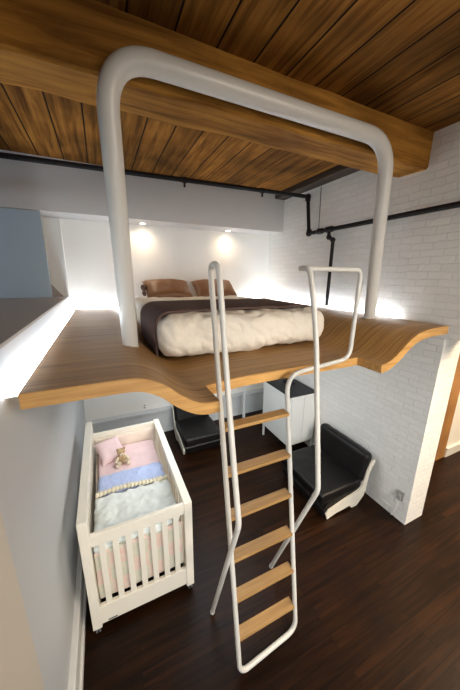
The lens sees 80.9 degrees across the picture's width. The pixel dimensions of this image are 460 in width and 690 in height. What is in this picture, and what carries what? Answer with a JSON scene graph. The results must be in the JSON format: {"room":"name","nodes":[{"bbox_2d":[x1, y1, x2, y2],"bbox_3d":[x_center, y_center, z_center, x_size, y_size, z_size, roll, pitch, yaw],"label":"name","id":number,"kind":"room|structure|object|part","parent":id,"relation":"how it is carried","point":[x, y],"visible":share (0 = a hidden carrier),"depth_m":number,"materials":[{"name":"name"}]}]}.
{"room":"loft bedroom","nodes":[
{"label":"loft bedroom","id":0,"kind":"room"},
{"bbox_2d":[0,207,52,297],"bbox_3d":[-3.353,-0.916,2.613,2.655,0.957,0.040,-6,16,-24],"label":"wall","id":1,"kind":"structure","parent":0,"point":[24,270],"depth_m":3.05,"materials":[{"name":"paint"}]},
{"bbox_2d":[0,296,85,689],"bbox_3d":[-1.224,1.028,1.766,0.160,2.295,4.850,-6,16,-24],"label":"wall","id":2,"kind":"structure","parent":0,"point":[41,448],"depth_m":1.43,"materials":[{"name":"grey paint"}]},
{"bbox_2d":[0,510,44,689],"bbox_3d":[-0.484,1.386,0.508,0.075,2.250,1.055,-6,16,-24],"label":"trim","id":3,"kind":"structure","parent":2,"relation":"attached to","point":[19,665],"depth_m":0.79,"materials":[{"name":"beige paint"}]},
{"bbox_2d":[0,297,64,348],"bbox_3d":[-2.391,0.044,0.901,2.802,0.017,4.780,-6,16,-24],"label":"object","id":4,"kind":"structure","parent":2,"relation":"on","point":[17,315],"depth_m":2.00,"materials":[{"name":"beige paint"}]},
{"bbox_2d":[6,311,73,398],"bbox_3d":[-1.489,-0.117,2.333,0.040,0.018,2.800,-6,16,-24],"label":"light strip","id":5,"kind":"object","parent":2,"relation":"attached to","point":[13,392],"visible":0.98,"depth_m":1.45,"materials":[{"name":"white paint"}]},
{"bbox_2d":[51,284,63,296],"bbox_3d":[-2.251,-0.735,3.462,0.178,0.230,0.030,-6,16,-24],"label":"trim","id":6,"kind":"structure","parent":2,"relation":"attached to","point":[55,292],"depth_m":3.47,"materials":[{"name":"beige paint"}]},
{"bbox_2d":[68,548,86,689],"bbox_3d":[-1.427,1.845,2.650,0.047,0.264,3.270,-6,16,-24],"label":"baseboard","id":7,"kind":"structure","parent":2,"relation":"attached to","point":[76,669],"depth_m":1.88,"materials":[{"name":"white paint"}]},
{"bbox_2d":[41,216,268,420],"bbox_3d":[-2.153,-0.307,3.846,6.128,3.810,0.200,-6,16,-24],"label":"wall","id":8,"kind":"structure","parent":0,"point":[157,252],"depth_m":4.01,"materials":[{"name":"white paint"}]},
{"bbox_2d":[57,217,71,310],"bbox_3d":[-2.156,-0.980,3.534,0.025,1.270,0.030,-6,16,-24],"label":"trim","id":9,"kind":"structure","parent":8,"relation":"attached to","point":[58,218],"depth_m":3.49,"materials":[{"name":"white paint"}]},
{"bbox_2d":[0,149,283,234],"bbox_3d":[-2.010,-1.821,3.176,6.128,0.540,0.390,-6,16,-24],"label":"soffit","id":10,"kind":"structure","parent":8,"relation":"attached to","point":[51,190],"depth_m":3.40,"materials":[{"name":"grey paint"}]},
{"bbox_2d":[86,388,263,432],"bbox_3d":[-0.748,1.225,4.755,3.128,0.420,0.110,-6,16,-24],"label":"baseboard","id":11,"kind":"structure","parent":8,"relation":"attached to","point":[254,398],"depth_m":4.55,"materials":[{"name":"grey paint"}]},
{"bbox_2d":[0,0,459,190],"bbox_3d":[1.291,-1.647,1.386,10.600,0.100,6.900,-6,16,-24],"label":"ceiling","id":12,"kind":"structure","parent":0,"point":[400,59],"depth_m":1.68,"materials":[{"name":"brown wood"}]},
{"bbox_2d":[0,0,433,177],"bbox_3d":[-0.448,-1.502,1.516,4.728,0.286,0.311,-6,16,-24],"label":"ceiling beam","id":13,"kind":"structure","parent":12,"relation":"attached to","point":[61,48],"depth_m":1.47,"materials":[{"name":"brown wood"}]},
{"bbox_2d":[275,165,359,199],"bbox_3d":[1.159,-2.073,3.367,0.180,0.075,1.840,-6,16,-24],"label":"joist","id":14,"kind":"object","parent":12,"relation":"attached to","point":[339,171],"visible":0.36,"depth_m":3.35,"materials":[{"name":"grey metal"}]},
{"bbox_2d":[316,187,321,233],"bbox_3d":[1.168,-1.742,3.508,0.072,0.566,0.036,-6,16,-24],"label":"rod","id":15,"kind":"object","parent":14,"relation":"hanging from","point":[321,187],"visible":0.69,"depth_m":3.51,"materials":[{"name":"silver metal"}]},
{"bbox_3d":[1.167,-1.770,3.503,0.012,0.510,0.032,-6,16,-24],"label":"rod","id":16,"kind":"part","parent":15,"relation":"part of","materials":[{"name":"silver metal"}]},
{"bbox_2d":[83,410,459,689],"bbox_3d":[2.561,1.997,2.967,7.700,0.100,6.900,-6,16,-24],"label":"floor","id":17,"kind":"structure","parent":0,"point":[378,595],"depth_m":2.22,"materials":[{"name":"brown wood"}]},
{"bbox_2d":[76,419,193,633],"bbox_3d":[-0.936,1.463,2.617,0.770,1.030,1.365,-6,16,-24],"label":"crib","id":18,"kind":"object","parent":17,"relation":"on","point":[124,602],"visible":0.69,"depth_m":2.07,"materials":[{"name":"beige paint"}]},
{"bbox_3d":[-1.256,1.468,2.464,0.062,0.970,1.365,-6,16,-24],"label":"frame","id":19,"kind":"part","parent":18,"relation":"part of","materials":[{"name":"beige paint"}]},
{"bbox_3d":[-1.209,0.990,3.108,0.652,0.093,0.030,-6,16,-24],"label":"rail","id":20,"kind":"part","parent":18,"relation":"part of","materials":[{"name":"beige paint"}]},
{"bbox_3d":[-0.654,1.295,1.960,0.652,0.093,0.030,-6,16,-24],"label":"rail","id":21,"kind":"part","parent":18,"relation":"part of","materials":[{"name":"beige paint"}]},
{"bbox_2d":[94,427,183,597],"bbox_3d":[-0.933,1.428,2.609,0.648,0.584,1.272,-6,16,-24],"label":"bumper cover","id":22,"kind":"object","parent":18,"relation":"attached to","point":[127,438],"visible":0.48,"depth_m":2.10,"materials":[{"name":"beige"}]},
{"bbox_3d":[-0.662,1.959,2.132,0.652,0.170,0.030,-6,16,-24],"label":"rail","id":23,"kind":"part","parent":18,"relation":"part of","materials":[{"name":"beige paint"}]},
{"bbox_3d":[-0.615,1.460,2.771,0.062,0.845,1.365,-6,16,-24],"label":"frame","id":24,"kind":"part","parent":18,"relation":"part of","materials":[{"name":"beige paint"}]},
{"bbox_3d":[-0.936,1.481,2.622,0.580,0.342,1.208,-6,16,-24],"label":"mattress","id":25,"kind":"object","parent":18,"relation":"in","visible":0},
{"bbox_2d":[98,439,158,477],"bbox_3d":[-1.081,1.209,2.877,0.582,0.052,0.495,-6,16,-24],"label":"sheet","id":26,"kind":"object","parent":25,"relation":"on","point":[142,452],"visible":0.63,"depth_m":2.85,"materials":[{"name":"pink fabric"}]},
{"bbox_2d":[94,436,126,465],"bbox_3d":[-1.274,1.118,2.879,0.249,0.143,0.291,-12,19,-39],"label":"pillow","id":27,"kind":"object","parent":26,"relation":"on","point":[106,449],"visible":0.88,"depth_m":2.83,"materials":[{"name":"pink fabric"}]},
{"bbox_2d":[115,447,130,467],"bbox_3d":[-1.099,1.133,2.746,0.153,0.164,0.131,-9,17,-33],"label":"teddy bear","id":28,"kind":"object","parent":26,"relation":"on","point":[122,458],"visible":1,"depth_m":2.73},
{"bbox_2d":[98,461,164,498],"bbox_3d":[-0.928,1.273,2.563,0.593,0.101,0.255,-6,16,-24],"label":"fleece blanket","id":29,"kind":"object","parent":25,"relation":"on","point":[150,471],"visible":0.71,"depth_m":2.54,"materials":[{"name":"blue fabric"}]},
{"bbox_2d":[93,478,180,553],"bbox_3d":[-0.769,1.369,2.233,0.657,0.104,0.514,-6,16,-24],"label":"quilt","id":30,"kind":"object","parent":25,"relation":"on","point":[127,504],"visible":0.7,"depth_m":2.23,"materials":[{"name":"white fabric"}]},
{"bbox_2d":[95,475,167,498],"bbox_3d":[-0.875,1.265,2.439,0.612,0.039,0.086,-5,16,-22],"label":"ruffle","id":31,"kind":"object","parent":30,"relation":"attached to","point":[116,488],"visible":1,"depth_m":2.42,"materials":[{"name":"beige fabric"}]},
{"bbox_2d":[172,404,220,454],"bbox_3d":[-0.538,1.243,4.311,0.600,0.612,0.773,-6,16,-24],"label":"lounge chair","id":32,"kind":"object","parent":17,"relation":"on","point":[193,432],"visible":0.71,"depth_m":4.15,"materials":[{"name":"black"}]},
{"bbox_2d":[173,405,206,421],"bbox_3d":[-0.657,1.067,4.529,0.585,0.384,0.147,-6,4,-24],"label":"cushion","id":33,"kind":"object","parent":32,"relation":"on","point":[179,415],"depth_m":4.41,"materials":[{"name":"black leather"}]},
{"bbox_2d":[175,414,219,446],"bbox_3d":[-0.506,1.330,4.265,0.587,0.138,0.625,-6,16,-24],"label":"seat cushion","id":34,"kind":"object","parent":32,"relation":"on","point":[193,430],"depth_m":4.14,"materials":[{"name":"black leather"}]},
{"bbox_3d":[-0.506,1.420,4.284,0.556,0.225,0.510,-6,16,-24],"label":"seat","id":35,"kind":"part","parent":32,"relation":"part of","materials":[{"name":"black leather"}]},
{"bbox_2d":[242,386,245,417],"bbox_3d":[0.261,0.427,4.693,0.100,2.018,0.100,-6,16,-24],"label":"support pole","id":36,"kind":"object","parent":17,"relation":"on","point":[244,387],"visible":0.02,"depth_m":4.82,"materials":[{"name":"white metal"}]},
{"bbox_2d":[18,300,448,414],"bbox_3d":[-0.110,-0.189,3.005,3.005,0.344,2.916,-6,16,-24],"label":"platform","id":37,"kind":"object","parent":36,"relation":"on","point":[88,358],"visible":0.73,"depth_m":1.93,"materials":[{"name":"brown wood"}]},
{"bbox_2d":[96,45,392,346],"bbox_3d":[0.398,-0.810,2.044,2.433,1.557,0.436,-6,16,-24],"label":"metal railing","id":38,"kind":"object","parent":37,"relation":"on","point":[126,63],"visible":0.99,"depth_m":1.53,"materials":[{"name":"grey metal"}]},
{"bbox_3d":[-0.284,-0.345,3.312,1.284,0.251,1.965,-6,16,-24],"label":"mattress","id":39,"kind":"object","parent":37,"relation":"on","visible":0},
{"bbox_2d":[141,279,192,297],"bbox_3d":[-0.882,-0.773,3.794,0.703,0.306,0.373,-7,16,-26],"label":"pillow","id":40,"kind":"object","parent":39,"relation":"on","point":[154,287],"visible":0.89,"depth_m":3.70,"materials":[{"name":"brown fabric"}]},
{"bbox_2d":[190,279,236,296],"bbox_3d":[-0.230,-0.843,4.092,0.660,0.306,0.372,-6,16,-23],"label":"pillow","id":41,"kind":"object","parent":39,"relation":"on","point":[201,287],"visible":0.58,"depth_m":3.99,"materials":[{"name":"brown fabric"}]},
{"bbox_2d":[136,296,323,355],"bbox_3d":[-0.141,-0.310,3.065,1.648,0.383,1.813,-6,16,-24],"label":"duvet","id":42,"kind":"object","parent":39,"relation":"on","point":[181,333],"visible":0.54,"depth_m":2.25,"materials":[{"name":"beige fabric"}]},
{"bbox_2d":[135,295,246,311],"bbox_3d":[-0.432,-0.547,3.576,1.562,0.171,0.693,-6,16,-24],"label":"sheet","id":43,"kind":"object","parent":42,"relation":"on","point":[139,302],"visible":0.26,"depth_m":3.42,"materials":[{"name":"beige fabric"}]},
{"bbox_2d":[140,298,310,356],"bbox_3d":[-0.016,-0.208,2.801,1.650,0.459,0.917,-6,16,-24],"label":"throw","id":44,"kind":"object","parent":42,"relation":"on","point":[151,312],"visible":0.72,"depth_m":2.52,"materials":[{"name":"brown fabric"}]},
{"bbox_2d":[208,261,362,672],"bbox_3d":[0.470,0.815,1.923,1.212,2.677,0.536,-6,16,-24],"label":"ladder","id":45,"kind":"object","parent":17,"relation":"on","point":[242,631],"visible":1,"depth_m":1.79,"materials":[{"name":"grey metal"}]},
{"bbox_2d":[262,378,314,450],"bbox_3d":[0.901,1.089,4.229,0.476,0.985,0.706,-6,16,-24],"label":"base cabinet","id":46,"kind":"object","parent":17,"relation":"on","point":[301,395],"visible":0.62,"depth_m":3.96,"materials":[{"name":"white wood"}]},
{"bbox_3d":[0.951,1.093,3.859,0.213,0.725,0.014,-6,16,-24],"label":"door","id":47,"kind":"part","parent":46,"relation":"part of","materials":[{"name":"white wood"}]},
{"bbox_3d":[1.147,1.072,3.949,0.213,0.725,0.014,-6,16,-24],"label":"door","id":48,"kind":"part","parent":46,"relation":"part of","materials":[{"name":"white wood"}]},
{"bbox_2d":[281,423,375,518],"bbox_3d":[1.163,1.493,3.357,0.774,0.648,0.790,-6,16,-24],"label":"lounge chair","id":49,"kind":"object","parent":17,"relation":"on","point":[345,463],"visible":0.88,"depth_m":3.18,"materials":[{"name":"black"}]},
{"bbox_3d":[1.090,1.676,3.370,0.510,0.225,0.746,-6,16,-24],"label":"seat","id":50,"kind":"part","parent":49,"relation":"part of","materials":[{"name":"black leather"}]},
{"bbox_2d":[281,444,361,503],"bbox_3d":[1.096,1.553,3.339,0.626,0.139,0.777,-6,16,-24],"label":"seat cushion","id":51,"kind":"object","parent":49,"relation":"on","point":[338,482],"depth_m":3.17,"materials":[{"name":"black leather"}]},
{"bbox_2d":[320,423,371,480],"bbox_3d":[1.421,1.337,3.440,0.147,0.384,0.775,7,10,-27],"label":"cushion","id":52,"kind":"object","parent":49,"relation":"on","point":[346,453],"depth_m":3.30,"materials":[{"name":"black leather"}]},
{"bbox_2d":[262,121,459,524],"bbox_3d":[1.848,-0.018,2.915,0.300,3.810,5.350,-6,16,-24],"label":"wall","id":53,"kind":"structure","parent":0,"point":[397,414],"depth_m":2.87,"materials":[{"name":"brick"}]},
{"bbox_2d":[0,152,459,305],"bbox_3d":[-0.798,-0.604,0.895,6.010,1.460,4.124,-6,16,-24],"label":"pipe","id":54,"kind":"object","parent":53,"relation":"attached to","point":[184,180],"visible":1,"depth_m":2.91,"materials":[{"name":"black metal"}]},
{"bbox_2d":[390,489,404,514],"bbox_3d":[1.827,1.746,2.957,0.045,0.356,0.090,-6,16,-24],"label":"wall outlet","id":55,"kind":"object","parent":53,"relation":"attached to","point":[400,495],"visible":1,"depth_m":2.91,"materials":[{"name":"grey plastic"}]},
{"bbox_3d":[1.847,1.628,2.924,0.014,0.110,0.070,-6,16,-24],"label":"plate","id":56,"kind":"part","parent":55,"relation":"part of","materials":[{"name":"grey plastic"}]},
{"bbox_2d":[446,393,459,446],"bbox_3d":[4.363,-0.313,4.166,2.600,3.810,0.150,-6,16,-24],"label":"wall","id":57,"kind":"structure","parent":0,"point":[454,436],"depth_m":3.99,"materials":[{"name":"white paint"}]},
{"bbox_2d":[434,354,459,460],"bbox_3d":[3.070,0.555,3.766,0.240,2.300,0.160,-6,16,-24],"label":"trim","id":58,"kind":"structure","parent":57,"relation":"attached to","point":[455,390],"depth_m":3.80,"materials":[{"name":"brown wood"}]},
{"bbox_2d":[444,442,459,456],"bbox_3d":[4.381,1.477,4.545,2.600,0.155,0.035,-6,16,-24],"label":"baseboard","id":59,"kind":"structure","parent":57,"relation":"attached to","point":[454,448],"depth_m":4.06,"materials":[{"name":"white paint"}]}
]}

